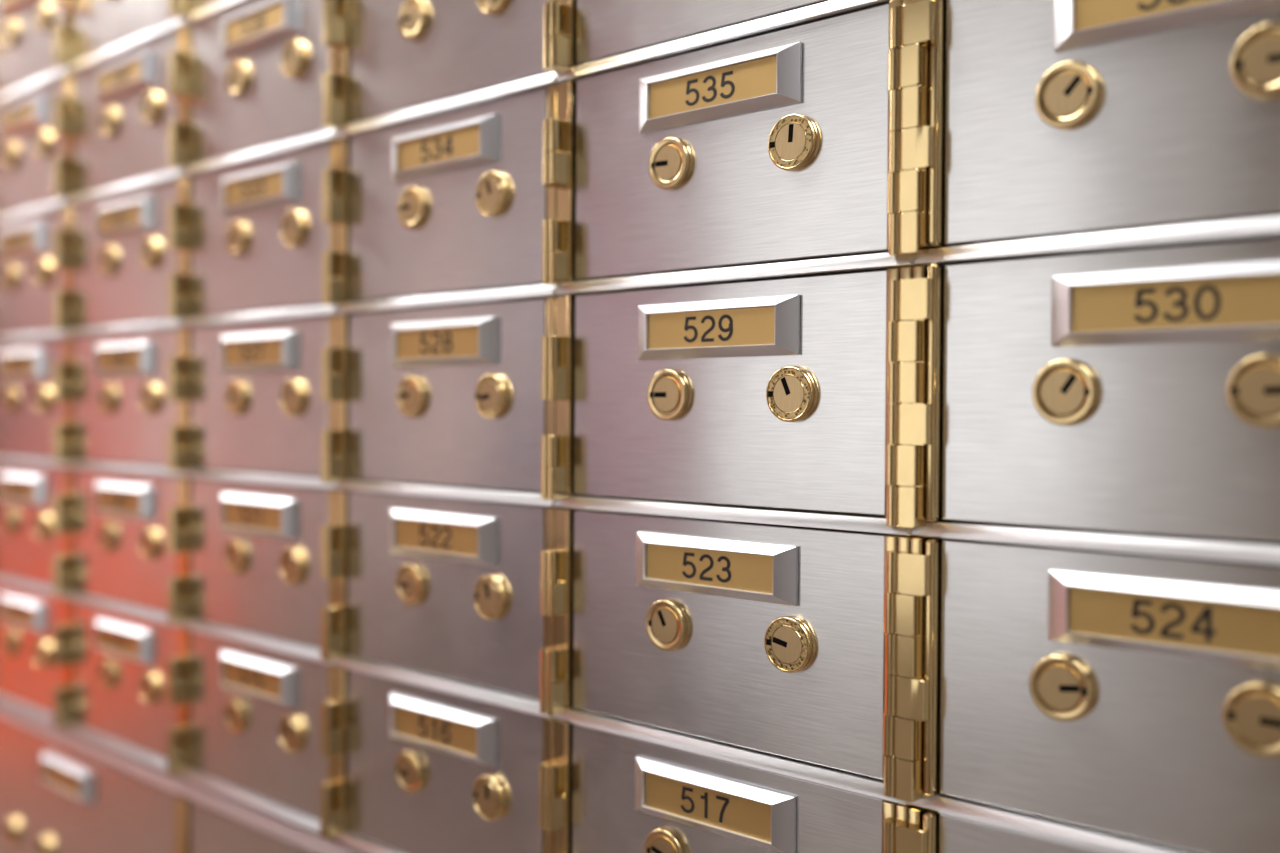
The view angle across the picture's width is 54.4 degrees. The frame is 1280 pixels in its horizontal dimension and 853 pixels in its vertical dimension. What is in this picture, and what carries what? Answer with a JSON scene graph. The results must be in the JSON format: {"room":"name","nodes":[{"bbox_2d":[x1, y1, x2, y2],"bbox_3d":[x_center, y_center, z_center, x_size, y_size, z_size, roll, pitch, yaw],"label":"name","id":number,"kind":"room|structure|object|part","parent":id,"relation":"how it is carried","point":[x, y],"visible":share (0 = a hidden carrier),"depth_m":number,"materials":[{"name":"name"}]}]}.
{"room":"bank vault","nodes":[
{"label":"bank vault","id":0,"kind":"room"},
{"bbox_3d":[-2.934,1.461,2.126,11.600,0.100,3.250,1,1,42],"label":"floor","id":1,"kind":"structure","parent":0,"visible":0},
{"bbox_2d":[0,718,177,852],"bbox_3d":[-0.565,0.437,1.217,0.452,0.250,0.013,1,1,42],"label":"box","id":2,"kind":"object","parent":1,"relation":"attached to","point":[55,797],"visible":1,"depth_m":1.20,"materials":[{"name":"silver metal"}]},
{"bbox_2d":[0,0,247,102],"bbox_3d":[-0.280,-0.340,0.955,2.060,0.007,0.007,1,1,42],"label":"rail","id":3,"kind":"object","parent":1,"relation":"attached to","point":[222,5],"visible":1,"depth_m":1.12,"materials":[{"name":"silver metal"}]},
{"bbox_2d":[0,0,62,93],"bbox_3d":[-0.646,-0.408,1.281,0.223,0.121,0.021,1,1,42],"label":"box","id":4,"kind":"object","parent":3,"relation":"on","point":[26,26],"visible":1,"depth_m":1.27,"materials":[{"name":"silver metal"}]},
{"bbox_2d":[54,0,178,67],"bbox_3d":[-0.479,-0.406,1.129,0.224,0.121,0.021,1,1,42],"label":"box","id":5,"kind":"object","parent":3,"relation":"on","point":[89,27],"visible":1,"depth_m":1.16,"materials":[{"name":"silver metal"}]},
{"bbox_2d":[168,0,220,18],"bbox_3d":[-0.311,-0.403,0.976,0.224,0.121,0.021,1,1,42],"label":"box","id":6,"kind":"object","parent":3,"relation":"on","point":[181,9],"visible":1,"depth_m":1.04,"materials":[{"name":"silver metal"}]},
{"bbox_3d":[-0.298,-0.404,0.974,0.201,0.117,0.006,1,1,42],"label":"door","id":7,"kind":"part","parent":6,"relation":"part of","materials":[{"name":"silver metal"}]},
{"bbox_2d":[0,703,364,852],"bbox_3d":[-0.283,0.308,0.962,2.060,0.012,0.007,1,1,42],"label":"rail","id":8,"kind":"object","parent":1,"relation":"attached to","point":[307,839],"visible":1,"depth_m":1.05,"materials":[{"name":"silver metal"}]},
{"bbox_2d":[0,693,400,852],"bbox_3d":[-0.284,0.295,0.962,2.060,0.007,0.007,1,1,42],"label":"rail","id":9,"kind":"object","parent":1,"relation":"attached to","point":[355,841],"visible":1,"depth_m":1.02,"materials":[{"name":"silver metal"}]},
{"bbox_2d":[0,583,62,713],"bbox_3d":[-0.650,0.227,1.288,0.223,0.121,0.021,1,1,42],"label":"box","id":10,"kind":"object","parent":9,"relation":"on","point":[28,675],"visible":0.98,"depth_m":1.27,"materials":[{"name":"silver metal"}]},
{"bbox_2d":[53,598,176,758],"bbox_3d":[-0.483,0.229,1.136,0.224,0.121,0.021,1,1,42],"label":"box","id":11,"kind":"object","parent":9,"relation":"on","point":[113,663],"visible":1,"depth_m":1.14,"materials":[{"name":"silver metal"}]},
{"bbox_2d":[167,626,328,819],"bbox_3d":[-0.315,0.232,0.984,0.224,0.121,0.021,1,1,42],"label":"box","id":12,"kind":"object","parent":9,"relation":"on","point":[248,715],"visible":0.99,"depth_m":0.98,"materials":[{"name":"silver metal"}]},
{"bbox_2d":[320,664,544,852],"bbox_3d":[-0.146,0.235,0.830,0.227,0.121,0.021,1,1,42],"label":"box","id":13,"kind":"object","parent":9,"relation":"on","point":[412,768],"visible":1,"depth_m":0.83,"materials":[{"name":"silver metal"}]},
{"bbox_2d":[539,717,883,852],"bbox_3d":[0.026,0.238,0.673,0.235,0.121,0.021,1,1,42],"label":"box","id":14,"kind":"object","parent":9,"relation":"on","point":[600,791],"visible":1,"depth_m":0.68,"materials":[{"name":"silver metal"}]},
{"bbox_2d":[882,800,1098,852],"bbox_3d":[0.203,0.241,0.519,0.233,0.122,0.016,1,1,41],"label":"box","id":15,"kind":"object","parent":9,"relation":"on","point":[905,828],"visible":1,"depth_m":0.57,"materials":[{"name":"silver metal"}]},
{"bbox_3d":[0.216,0.239,0.511,0.204,0.117,0.006,1,1,42],"label":"door","id":16,"kind":"part","parent":15,"relation":"part of","materials":[{"name":"silver metal"}]},
{"bbox_2d":[175,795,312,852],"bbox_3d":[-0.229,0.442,0.912,0.456,0.250,0.013,1,1,42],"label":"box","id":17,"kind":"object","parent":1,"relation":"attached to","point":[199,828],"visible":1,"depth_m":1.02,"materials":[{"name":"silver metal"}]},
{"bbox_2d":[0,0,890,222],"bbox_3d":[-0.281,-0.213,0.956,2.060,0.007,0.007,1,1,42],"label":"rail","id":18,"kind":"object","parent":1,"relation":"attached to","point":[832,8],"visible":1,"depth_m":0.77,"materials":[{"name":"silver metal"}]},
{"bbox_2d":[0,77,62,214],"bbox_3d":[-0.647,-0.281,1.282,0.223,0.121,0.021,1,1,42],"label":"box","id":19,"kind":"object","parent":18,"relation":"on","point":[29,147],"visible":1,"depth_m":1.26,"materials":[{"name":"silver metal"}]},
{"bbox_2d":[54,30,176,199],"bbox_3d":[-0.480,-0.279,1.130,0.224,0.121,0.021,1,1,42],"label":"box","id":20,"kind":"object","parent":18,"relation":"on","point":[112,115],"visible":1,"depth_m":1.13,"materials":[{"name":"silver metal"}]},
{"bbox_2d":[168,0,330,169],"bbox_3d":[-0.312,-0.276,0.978,0.224,0.121,0.021,1,1,42],"label":"box","id":21,"kind":"object","parent":18,"relation":"on","point":[245,76],"visible":1,"depth_m":0.98,"materials":[{"name":"silver metal"}]},
{"bbox_2d":[322,0,550,129],"bbox_3d":[-0.143,-0.273,0.825,0.227,0.121,0.021,1,1,42],"label":"box","id":22,"kind":"object","parent":18,"relation":"on","point":[387,57],"visible":1,"depth_m":0.83,"materials":[{"name":"silver metal"}]},
{"bbox_2d":[543,0,829,73],"bbox_3d":[0.030,-0.270,0.668,0.235,0.121,0.021,1,1,42],"label":"box","id":23,"kind":"object","parent":18,"relation":"on","point":[575,32],"visible":1,"depth_m":0.71,"materials":[{"name":"silver metal"}]},
{"bbox_2d":[0,574,1192,852],"bbox_3d":[-0.283,0.168,0.960,2.060,0.007,0.007,1,1,42],"label":"rail","id":24,"kind":"object","parent":1,"relation":"attached to","point":[1040,827],"visible":1,"depth_m":0.67,"materials":[{"name":"silver metal"}]},
{"bbox_2d":[0,463,62,585],"bbox_3d":[-0.649,0.100,1.287,0.223,0.121,0.021,1,1,42],"label":"box","id":25,"kind":"object","parent":24,"relation":"on","point":[28,543],"visible":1,"depth_m":1.27,"materials":[{"name":"silver metal"}]},
{"bbox_2d":[53,468,176,612],"bbox_3d":[-0.482,0.102,1.135,0.224,0.121,0.021,1,1,42],"label":"box","id":26,"kind":"object","parent":24,"relation":"on","point":[113,526],"visible":1,"depth_m":1.14,"materials":[{"name":"silver metal"}]},
{"bbox_2d":[167,477,330,648],"bbox_3d":[-0.314,0.105,0.982,0.224,0.121,0.021,1,1,42],"label":"box","id":27,"kind":"object","parent":24,"relation":"on","point":[248,555],"visible":1,"depth_m":0.98,"materials":[{"name":"silver metal"}]},
{"bbox_2d":[321,490,546,699],"bbox_3d":[-0.145,0.108,0.829,0.227,0.121,0.021,1,1,42],"label":"box","id":28,"kind":"object","parent":24,"relation":"on","point":[447,588],"visible":1,"depth_m":0.82,"materials":[{"name":"silver metal"}]},
{"bbox_2d":[540,507,888,778],"bbox_3d":[0.027,0.111,0.672,0.235,0.121,0.021,1,1,42],"label":"box","id":29,"kind":"object","parent":24,"relation":"on","point":[760,637],"visible":1,"depth_m":0.66,"materials":[{"name":"silver metal"}]},
{"bbox_2d":[882,535,1279,852],"bbox_3d":[0.203,0.114,0.517,0.233,0.122,0.016,1,1,41],"label":"box","id":30,"kind":"object","parent":24,"relation":"on","point":[1129,695],"visible":1,"depth_m":0.53,"materials":[{"name":"silver metal"}]},
{"bbox_2d":[0,64,1279,852],"bbox_3d":[-0.415,0.259,1.456,4.400,2.350,0.544,1,1,42],"label":"cabinet frame","id":31,"kind":"object","parent":1,"relation":"on","point":[1278,236],"visible":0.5,"depth_m":0.65,"materials":[{"name":"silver metal"}]},
{"bbox_2d":[0,455,1279,564],"bbox_3d":[-0.282,0.041,0.959,2.060,0.007,0.007,1,1,42],"label":"rail","id":32,"kind":"object","parent":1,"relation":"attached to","point":[1161,546],"visible":1,"depth_m":0.63,"materials":[{"name":"silver metal"}]},
{"bbox_2d":[0,338,62,457],"bbox_3d":[-0.648,-0.027,1.285,0.223,0.121,0.021,1,1,42],"label":"box","id":33,"kind":"object","parent":32,"relation":"on","point":[28,410],"visible":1,"depth_m":1.26,"materials":[{"name":"silver metal"}]},
{"bbox_2d":[53,329,176,465],"bbox_3d":[-0.481,-0.025,1.133,0.224,0.121,0.021,1,1,42],"label":"box","id":34,"kind":"object","parent":32,"relation":"on","point":[112,389],"visible":1,"depth_m":1.13,"materials":[{"name":"silver metal"}]},
{"bbox_2d":[168,316,328,475],"bbox_3d":[-0.314,-0.022,0.981,0.224,0.121,0.021,1,1,42],"label":"box","id":35,"kind":"object","parent":32,"relation":"on","point":[247,396],"visible":1,"depth_m":0.98,"materials":[{"name":"silver metal"}]},
{"bbox_2d":[321,298,546,491],"bbox_3d":[-0.145,-0.019,0.828,0.227,0.121,0.021,1,1,42],"label":"box","id":36,"kind":"object","parent":32,"relation":"on","point":[448,395],"visible":0.99,"depth_m":0.82,"materials":[{"name":"silver metal"}]},
{"bbox_2d":[541,270,886,514],"bbox_3d":[0.028,-0.016,0.671,0.235,0.121,0.021,1,1,42],"label":"box","id":37,"kind":"object","parent":32,"relation":"on","point":[762,393],"visible":1,"depth_m":0.66,"materials":[{"name":"silver metal"}]},
{"bbox_2d":[885,238,1279,542],"bbox_3d":[0.204,-0.013,0.516,0.233,0.122,0.016,1,1,41],"label":"box","id":38,"kind":"object","parent":32,"relation":"on","point":[1137,390],"visible":1,"depth_m":0.53,"materials":[{"name":"silver metal"}]},
{"bbox_2d":[0,216,1279,342],"bbox_3d":[-0.281,-0.086,0.958,2.060,0.007,0.007,1,1,42],"label":"rail","id":39,"kind":"object","parent":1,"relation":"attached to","point":[1265,226],"visible":1,"depth_m":0.63,"materials":[{"name":"silver metal"}]},
{"bbox_2d":[0,208,62,334],"bbox_3d":[-0.648,-0.154,1.284,0.223,0.121,0.021,1,1,42],"label":"box","id":40,"kind":"object","parent":39,"relation":"on","point":[29,279],"visible":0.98,"depth_m":1.26,"materials":[{"name":"silver metal"}]},
{"bbox_2d":[54,180,176,330],"bbox_3d":[-0.480,-0.152,1.132,0.224,0.121,0.021,1,1,42],"label":"box","id":41,"kind":"object","parent":39,"relation":"on","point":[113,255],"visible":1,"depth_m":1.13,"materials":[{"name":"silver metal"}]},
{"bbox_2d":[168,142,329,320],"bbox_3d":[-0.313,-0.149,0.979,0.224,0.121,0.021,1,1,42],"label":"box","id":42,"kind":"object","parent":39,"relation":"on","point":[252,235],"visible":0.98,"depth_m":0.98,"materials":[{"name":"silver metal"}]},
{"bbox_2d":[322,88,547,305],"bbox_3d":[-0.144,-0.146,0.826,0.227,0.121,0.021,1,1,42],"label":"box","id":43,"kind":"object","parent":39,"relation":"on","point":[454,201],"visible":1,"depth_m":0.82,"materials":[{"name":"silver metal"}]},
{"bbox_2d":[542,4,888,285],"bbox_3d":[0.029,-0.143,0.669,0.235,0.121,0.021,1,1,42],"label":"box","id":44,"kind":"object","parent":39,"relation":"on","point":[773,146],"visible":1,"depth_m":0.66,"materials":[{"name":"silver metal"}]},
{"bbox_2d":[887,0,1279,255],"bbox_3d":[0.205,-0.140,0.514,0.233,0.122,0.016,1,1,41],"label":"box","id":45,"kind":"object","parent":39,"relation":"on","point":[1008,119],"visible":1,"depth_m":0.53,"materials":[{"name":"silver metal"}]}
]}

